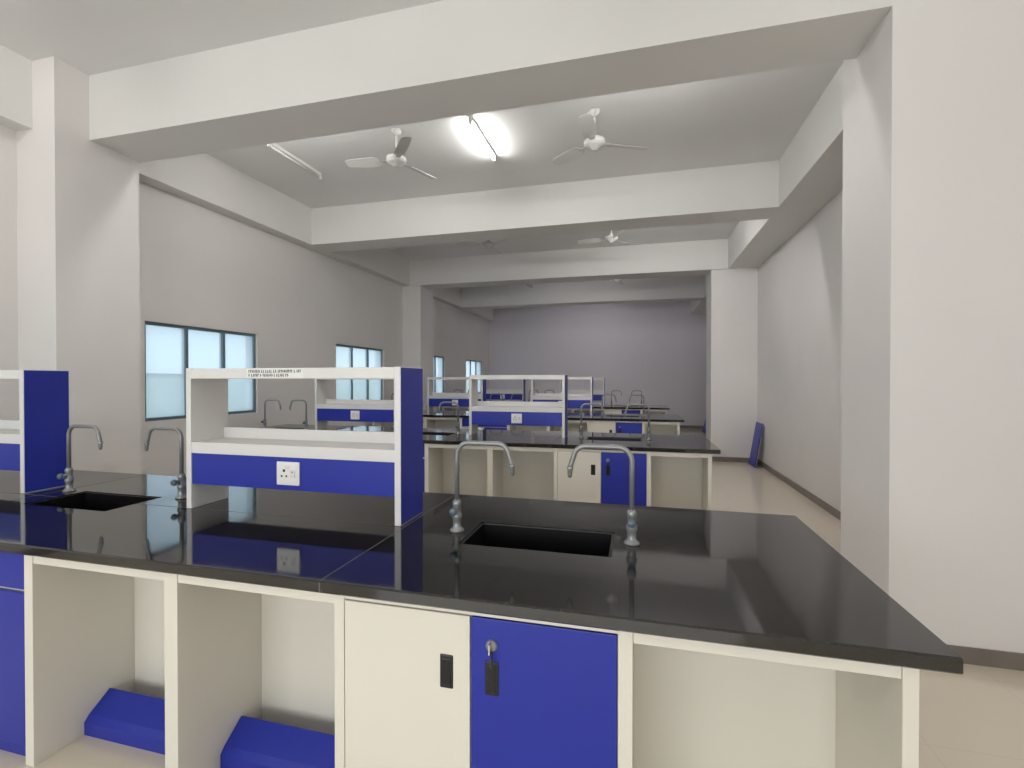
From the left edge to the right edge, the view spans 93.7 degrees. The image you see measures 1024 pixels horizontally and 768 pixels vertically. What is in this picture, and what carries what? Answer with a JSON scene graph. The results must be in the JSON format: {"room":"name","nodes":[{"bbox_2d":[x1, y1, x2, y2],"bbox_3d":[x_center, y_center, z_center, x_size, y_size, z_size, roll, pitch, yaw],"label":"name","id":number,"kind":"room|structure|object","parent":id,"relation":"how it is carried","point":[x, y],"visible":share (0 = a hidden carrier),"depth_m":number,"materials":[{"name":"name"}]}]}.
{"room":"science classroom","nodes":[
{"label":"science classroom","id":0,"kind":"room"},
{"bbox_2d":[16,56,140,473],"bbox_3d":[-3.877,-0.589,4.338,0.440,4.200,0.690,0,0,14],"label":"wall column","id":1,"kind":"structure","parent":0,"point":[78,249],"depth_m":4.12,"materials":[{"name":"paint"}]},
{"bbox_2d":[0,125,488,475],"bbox_3d":[-3.533,-0.611,6.949,0.200,4.200,21.300,0,0,14],"label":"wall","id":2,"kind":"structure","parent":0,"point":[202,267],"depth_m":6.54,"materials":[{"name":"paint"}]},
{"bbox_2d":[145,321,255,421],"bbox_3d":[-3.778,-0.142,5.886,0.080,1.080,1.570,0,0,14],"label":"window","id":3,"kind":"structure","parent":2,"relation":"in","point":[184,329],"depth_m":5.69,"materials":[{"name":"glass"}]},
{"bbox_2d":[0,44,493,320],"bbox_3d":[-3.345,-2.431,6.886,0.190,0.560,20.900,0,0,14],"label":"beam","id":4,"kind":"structure","parent":2,"relation":"attached to","point":[204,180],"depth_m":5.98,"materials":[{"name":"paint"}]},
{"bbox_2d":[336,344,382,399],"bbox_3d":[-2.929,-0.170,9.173,0.080,1.080,1.640,0,0,14],"label":"window","id":5,"kind":"structure","parent":2,"relation":"in","point":[338,345],"depth_m":9.42,"materials":[{"name":"silver metal"}]},
{"bbox_2d":[433,356,443,392],"bbox_3d":[-2.112,-0.196,12.339,0.080,1.080,1.640,0,0,14],"label":"window","id":6,"kind":"structure","parent":2,"relation":"in","point":[434,357],"depth_m":12.77,"materials":[{"name":"silver metal"}]},
{"bbox_2d":[466,360,481,392],"bbox_3d":[-1.279,-0.223,15.563,0.080,1.080,1.620,0,0,14],"label":"window","id":7,"kind":"structure","parent":2,"relation":"in","point":[475,362],"depth_m":15.81,"materials":[{"name":"silver metal"}]},
{"bbox_2d":[403,285,433,410],"bbox_3d":[-2.150,-0.645,11.028,0.440,4.200,0.690,0,0,14],"label":"wall column","id":8,"kind":"structure","parent":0,"point":[417,300],"depth_m":10.72,"materials":[{"name":"paint"}]},
{"bbox_2d":[0,0,842,287],"bbox_3d":[0.073,-2.778,6.000,7.650,0.150,21.300,0,0,14],"label":"ceiling","id":9,"kind":"structure","parent":0,"point":[753,117],"depth_m":5.00,"materials":[{"name":"paint"}]},
{"bbox_2d":[267,143,321,179],"bbox_3d":[-2.572,-2.662,5.734,0.040,0.075,0.920,0,0,14],"label":"tube light","id":10,"kind":"object","parent":9,"relation":"attached to","point":[276,147],"visible":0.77,"depth_m":5.69,"materials":[{"name":"white plastic"}]},
{"bbox_2d":[345,128,435,178],"bbox_3d":[-1.310,-2.499,5.156,0.924,0.390,0.987,0,0,14],"label":"ceiling fan","id":11,"kind":"object","parent":9,"relation":"hanging from","point":[396,159],"depth_m":5.08,"materials":[{"name":"white metal"}]},
{"bbox_2d":[468,117,495,161],"bbox_3d":[-0.313,-2.658,5.244,0.040,0.075,0.880,0,0,14],"label":"tube light","id":12,"kind":"object","parent":9,"relation":"attached to","point":[471,121],"visible":1,"depth_m":5.17,"materials":[{"name":"white plastic"}]},
{"bbox_2d":[456,239,507,253],"bbox_3d":[-0.399,-2.526,8.400,0.992,0.390,0.904,0,0,14],"label":"ceiling fan","id":13,"kind":"object","parent":9,"relation":"hanging from","point":[489,245],"depth_m":8.23,"materials":[{"name":"white metal"}]},
{"bbox_2d":[89,0,891,162],"bbox_3d":[-0.705,-2.404,3.648,6.540,0.560,0.450,0,0,14],"label":"beam","id":14,"kind":"structure","parent":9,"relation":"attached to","point":[445,58],"depth_m":3.41,"materials":[{"name":"paint"}]},
{"bbox_2d":[311,160,778,251],"bbox_3d":[0.117,-2.430,6.833,6.540,0.560,0.450,0,0,14],"label":"beam","id":15,"kind":"structure","parent":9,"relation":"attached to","point":[750,191],"depth_m":6.52,"materials":[{"name":"paint"}]},
{"bbox_2d":[409,239,727,288],"bbox_3d":[0.948,-2.457,10.048,6.540,0.560,0.450,0,0,14],"label":"beam","id":16,"kind":"structure","parent":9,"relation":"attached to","point":[686,258],"depth_m":9.77,"materials":[{"name":"paint"}]},
{"bbox_2d":[461,276,703,309],"bbox_3d":[1.768,-2.484,13.223,6.540,0.560,0.450,0,0,14],"label":"beam","id":17,"kind":"structure","parent":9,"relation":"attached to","point":[686,288],"depth_m":12.97,"materials":[{"name":"paint"}]},
{"bbox_2d":[552,108,647,164],"bbox_3d":[0.808,-2.495,4.621,0.992,0.390,0.904,0,0,14],"label":"ceiling fan","id":18,"kind":"object","parent":9,"relation":"hanging from","point":[593,142],"depth_m":4.70,"materials":[{"name":"white metal"}]},
{"bbox_2d":[578,230,630,244],"bbox_3d":[1.532,-2.522,7.927,0.904,0.390,0.992,0,0,14],"label":"ceiling fan","id":19,"kind":"object","parent":9,"relation":"hanging from","point":[610,238],"depth_m":7.95,"materials":[{"name":"white metal"}]},
{"bbox_2d":[603,279,622,283],"bbox_3d":[2.468,-2.550,11.223,0.992,0.390,0.904,0,0,14],"label":"ceiling fan","id":20,"kind":"object","parent":9,"relation":"hanging from","point":[619,281],"depth_m":11.09,"materials":[{"name":"white metal"}]},
{"bbox_2d":[0,428,1023,767],"bbox_3d":[0.073,1.546,6.036,7.650,0.100,21.300,0,0,14],"label":"floor","id":21,"kind":"structure","parent":0,"point":[974,718],"depth_m":2.25,"materials":[{"name":"tile"}]},
{"bbox_2d":[0,470,962,767],"bbox_3d":[-1.456,1.077,2.394,5.487,0.901,1.221,0,0,14],"label":"laboratory bench","id":22,"kind":"object","parent":21,"relation":"on","point":[252,627],"visible":0.91,"depth_m":1.69,"materials":[{"name":"black stone"}]},
{"bbox_2d":[0,370,69,492],"bbox_3d":[-3.319,0.269,2.987,1.182,0.705,0.255,0,0,14],"label":"rack","id":23,"kind":"object","parent":22,"relation":"on","point":[33,445],"visible":0.97,"depth_m":2.81,"materials":[{"name":"white laminate"}]},
{"bbox_2d":[56,424,102,491],"bbox_3d":[-2.477,0.428,2.758,0.287,0.389,0.085,0,0,14],"label":"tap","id":24,"kind":"object","parent":22,"relation":"on","point":[68,476],"visible":1,"depth_m":2.78,"materials":[{"name":"grey metal"}]},
{"bbox_2d":[144,426,186,498],"bbox_3d":[-1.924,0.429,2.646,0.287,0.389,0.085,0,0,14],"label":"tap","id":25,"kind":"object","parent":22,"relation":"on","point":[181,476],"visible":0.99,"depth_m":2.62,"materials":[{"name":"grey metal"}]},
{"bbox_2d":[186,367,422,525],"bbox_3d":[-1.037,0.274,2.377,1.187,0.705,0.255,0,0,14],"label":"rack","id":26,"kind":"object","parent":22,"relation":"on","point":[219,456],"visible":1,"depth_m":2.29,"materials":[{"name":"white laminate"}]},
{"bbox_2d":[449,440,514,532],"bbox_3d":[-0.129,0.435,2.018,0.287,0.389,0.085,0,0,14],"label":"tap","id":27,"kind":"object","parent":22,"relation":"on","point":[455,512],"visible":1,"depth_m":2.04,"materials":[{"name":"grey metal"}]},
{"bbox_2d":[567,444,639,545],"bbox_3d":[0.360,0.436,1.912,0.287,0.389,0.085,0,0,14],"label":"tap","id":28,"kind":"object","parent":22,"relation":"on","point":[631,527],"visible":1,"depth_m":1.89,"materials":[{"name":"grey metal"}]},
{"bbox_2d":[260,424,720,509],"bbox_3d":[-0.682,1.049,5.747,5.710,0.901,1.221,0,0,14],"label":"laboratory bench","id":29,"kind":"object","parent":21,"relation":"on","point":[672,471],"visible":0.55,"depth_m":4.98,"materials":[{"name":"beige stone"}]},
{"bbox_2d":[261,399,280,427],"bbox_3d":[-3.188,0.398,6.360,0.287,0.389,0.085,0,0,14],"label":"tap","id":30,"kind":"object","parent":29,"relation":"on","point":[264,419],"visible":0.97,"depth_m":6.38,"materials":[{"name":"grey metal"}]},
{"bbox_2d":[289,400,307,428],"bbox_3d":[-2.788,0.399,6.257,0.287,0.389,0.085,0,0,14],"label":"tap","id":31,"kind":"object","parent":29,"relation":"on","point":[305,423],"visible":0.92,"depth_m":6.23,"materials":[{"name":"grey metal"}]},
{"bbox_2d":[315,379,394,431],"bbox_3d":[-1.952,0.242,6.140,1.152,0.705,0.255,0,0,14],"label":"rack","id":32,"kind":"object","parent":29,"relation":"on","point":[326,409],"visible":0.7,"depth_m":6.11,"materials":[{"name":"white laminate"}]},
{"bbox_2d":[438,401,459,434],"bbox_3d":[-0.755,0.404,5.732,0.287,0.389,0.085,0,0,14],"label":"tap","id":33,"kind":"object","parent":29,"relation":"on","point":[456,403],"visible":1,"depth_m":5.71,"materials":[{"name":"grey metal"}]},
{"bbox_2d":[469,375,567,437],"bbox_3d":[0.071,0.247,5.618,1.132,0.705,0.255,0,0,14],"label":"rack","id":34,"kind":"object","parent":29,"relation":"on","point":[480,412],"visible":1,"depth_m":5.54,"materials":[{"name":"white laminate"}]},
{"bbox_2d":[578,403,604,437],"bbox_3d":[0.878,0.407,5.310,0.287,0.389,0.085,0,0,14],"label":"tap","id":35,"kind":"object","parent":29,"relation":"on","point":[582,405],"visible":1,"depth_m":5.33,"materials":[{"name":"grey metal"}]},
{"bbox_2d":[624,404,651,439],"bbox_3d":[1.360,0.408,5.186,0.287,0.389,0.085,0,0,14],"label":"tap","id":36,"kind":"object","parent":29,"relation":"on","point":[647,406],"visible":1,"depth_m":5.16,"materials":[{"name":"grey metal"}]},
{"bbox_2d":[372,410,683,434],"bbox_3d":[0.178,1.021,9.077,5.710,0.901,1.221,0,0,14],"label":"laboratory bench","id":37,"kind":"object","parent":21,"relation":"on","point":[608,423],"visible":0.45,"depth_m":8.50,"materials":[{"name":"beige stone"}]},
{"bbox_2d":[427,377,485,412],"bbox_3d":[-1.092,0.214,9.471,1.152,0.705,0.255,0,0,14],"label":"rack","id":38,"kind":"object","parent":37,"relation":"on","point":[433,399],"visible":0.74,"depth_m":9.42,"materials":[{"name":"white laminate"}]},
{"bbox_2d":[531,377,592,415],"bbox_3d":[0.931,0.219,8.948,1.132,0.705,0.255,0,0,14],"label":"rack","id":39,"kind":"object","parent":37,"relation":"on","point":[574,400],"visible":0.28,"depth_m":8.84,"materials":[{"name":"white laminate"}]},
{"bbox_2d":[601,394,616,415],"bbox_3d":[1.738,0.379,8.641,0.287,0.389,0.085,0,0,14],"label":"tap","id":40,"kind":"object","parent":37,"relation":"on","point":[604,394],"visible":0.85,"depth_m":8.65,"materials":[{"name":"grey metal"}]},
{"bbox_2d":[629,394,645,416],"bbox_3d":[2.221,0.380,8.516,0.287,0.389,0.085,0,0,14],"label":"tap","id":41,"kind":"object","parent":37,"relation":"on","point":[633,394],"visible":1,"depth_m":8.49,"materials":[{"name":"grey metal"}]},
{"bbox_2d":[442,404,669,413],"bbox_3d":[1.038,0.993,12.408,5.710,0.901,1.221,0,0,14],"label":"laboratory bench","id":42,"kind":"object","parent":21,"relation":"on","point":[615,409],"visible":0.24,"depth_m":11.55,"materials":[{"name":"black stone"}]},
{"bbox_2d":[486,379,524,401],"bbox_3d":[-0.232,0.186,12.802,1.152,0.705,0.255,0,0,14],"label":"rack","id":43,"kind":"object","parent":42,"relation":"on","point":[506,394],"visible":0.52,"depth_m":12.69,"materials":[{"name":"white laminate"}]},
{"bbox_2d":[559,378,604,405],"bbox_3d":[1.792,0.191,12.279,1.132,0.705,0.255,0,0,14],"label":"rack","id":44,"kind":"object","parent":42,"relation":"on","point":[597,394],"visible":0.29,"depth_m":12.13,"materials":[{"name":"white laminate"}]},
{"bbox_2d":[702,419,705,432],"bbox_3d":[5.706,1.034,14.028,0.216,0.781,0.500,0,0,14],"label":"board","id":45,"kind":"object","parent":21,"relation":"on","point":[704,426],"visible":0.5,"depth_m":14.06,"materials":[{"name":"blue wood"}]},
{"bbox_2d":[749,422,763,467],"bbox_3d":[4.390,1.082,8.636,0.145,0.774,0.450,0,0,14],"label":"board","id":46,"kind":"object","parent":21,"relation":"on","point":[758,430],"visible":1,"depth_m":8.58,"materials":[{"name":"blue wood"}]},
{"bbox_2d":[489,301,705,425],"bbox_3d":[2.711,-0.689,16.233,7.250,4.200,0.200,0,0,14],"label":"wall","id":47,"kind":"structure","parent":0,"point":[656,349],"depth_m":15.96,"materials":[{"name":"paint"}]},
{"bbox_2d":[680,425,702,428],"bbox_3d":[2.685,1.367,16.147,7.250,0.090,0.012,0,0,14],"label":"baseboard","id":48,"kind":"structure","parent":47,"relation":"attached to","point":[681,426],"depth_m":15.36,"materials":[{"name":"tile"}]},
{"bbox_2d":[706,267,757,457],"bbox_3d":[4.264,-0.631,9.356,0.805,4.200,0.660,0,0,14],"label":"column","id":49,"kind":"structure","parent":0,"point":[731,294],"depth_m":9.05,"materials":[{"name":"paint"}]},
{"bbox_2d":[757,190,841,511],"bbox_3d":[3.680,-0.596,5.087,0.200,4.200,21.300,0,0,14],"label":"wall","id":50,"kind":"structure","parent":0,"point":[799,357],"depth_m":6.41,"materials":[{"name":"paint"}]},
{"bbox_2d":[690,63,842,313],"bbox_3d":[3.331,-2.416,5.162,0.520,0.560,20.900,0,0,14],"label":"beam","id":51,"kind":"structure","parent":50,"relation":"attached to","point":[811,166],"depth_m":5.33,"materials":[{"name":"paint"}]},
{"bbox_2d":[840,0,1023,652],"bbox_3d":[2.600,-0.577,2.917,0.804,4.199,0.662,0,0,14],"label":"column","id":52,"kind":"structure","parent":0,"point":[932,361],"depth_m":2.64,"materials":[{"name":"paint"}]},
{"bbox_2d":[712,456,1023,670],"bbox_3d":[3.056,1.462,4.723,0.817,0.090,19.850,0,0,14],"label":"baseboard","id":53,"kind":"structure","parent":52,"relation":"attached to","point":[970,655],"depth_m":2.61,"materials":[{"name":"tile"}]},
{"label":"outside","id":54,"kind":"structure","parent":0,"visible":0},
{"bbox_3d":[-29.098,1.597,17.856,54.730,0.200,100.000,0,0,14],"label":"ground","id":55,"kind":"structure","parent":54,"visible":0},
{"bbox_2d":[146,373,374,387],"bbox_3d":[-11.200,0.611,13.226,0.300,1.850,80.000,0,0,14],"label":"wall","id":56,"kind":"structure","parent":55,"relation":"on","point":[151,380],"depth_m":17.12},
{"bbox_2d":[146,375,468,417],"bbox_3d":[-6.405,0.563,26.121,2.372,2.185,36.450,0,0,14],"label":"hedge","id":57,"kind":"object","parent":55,"relation":"on","point":[165,399],"visible":0.05,"depth_m":13.27,"materials":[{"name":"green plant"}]}
]}

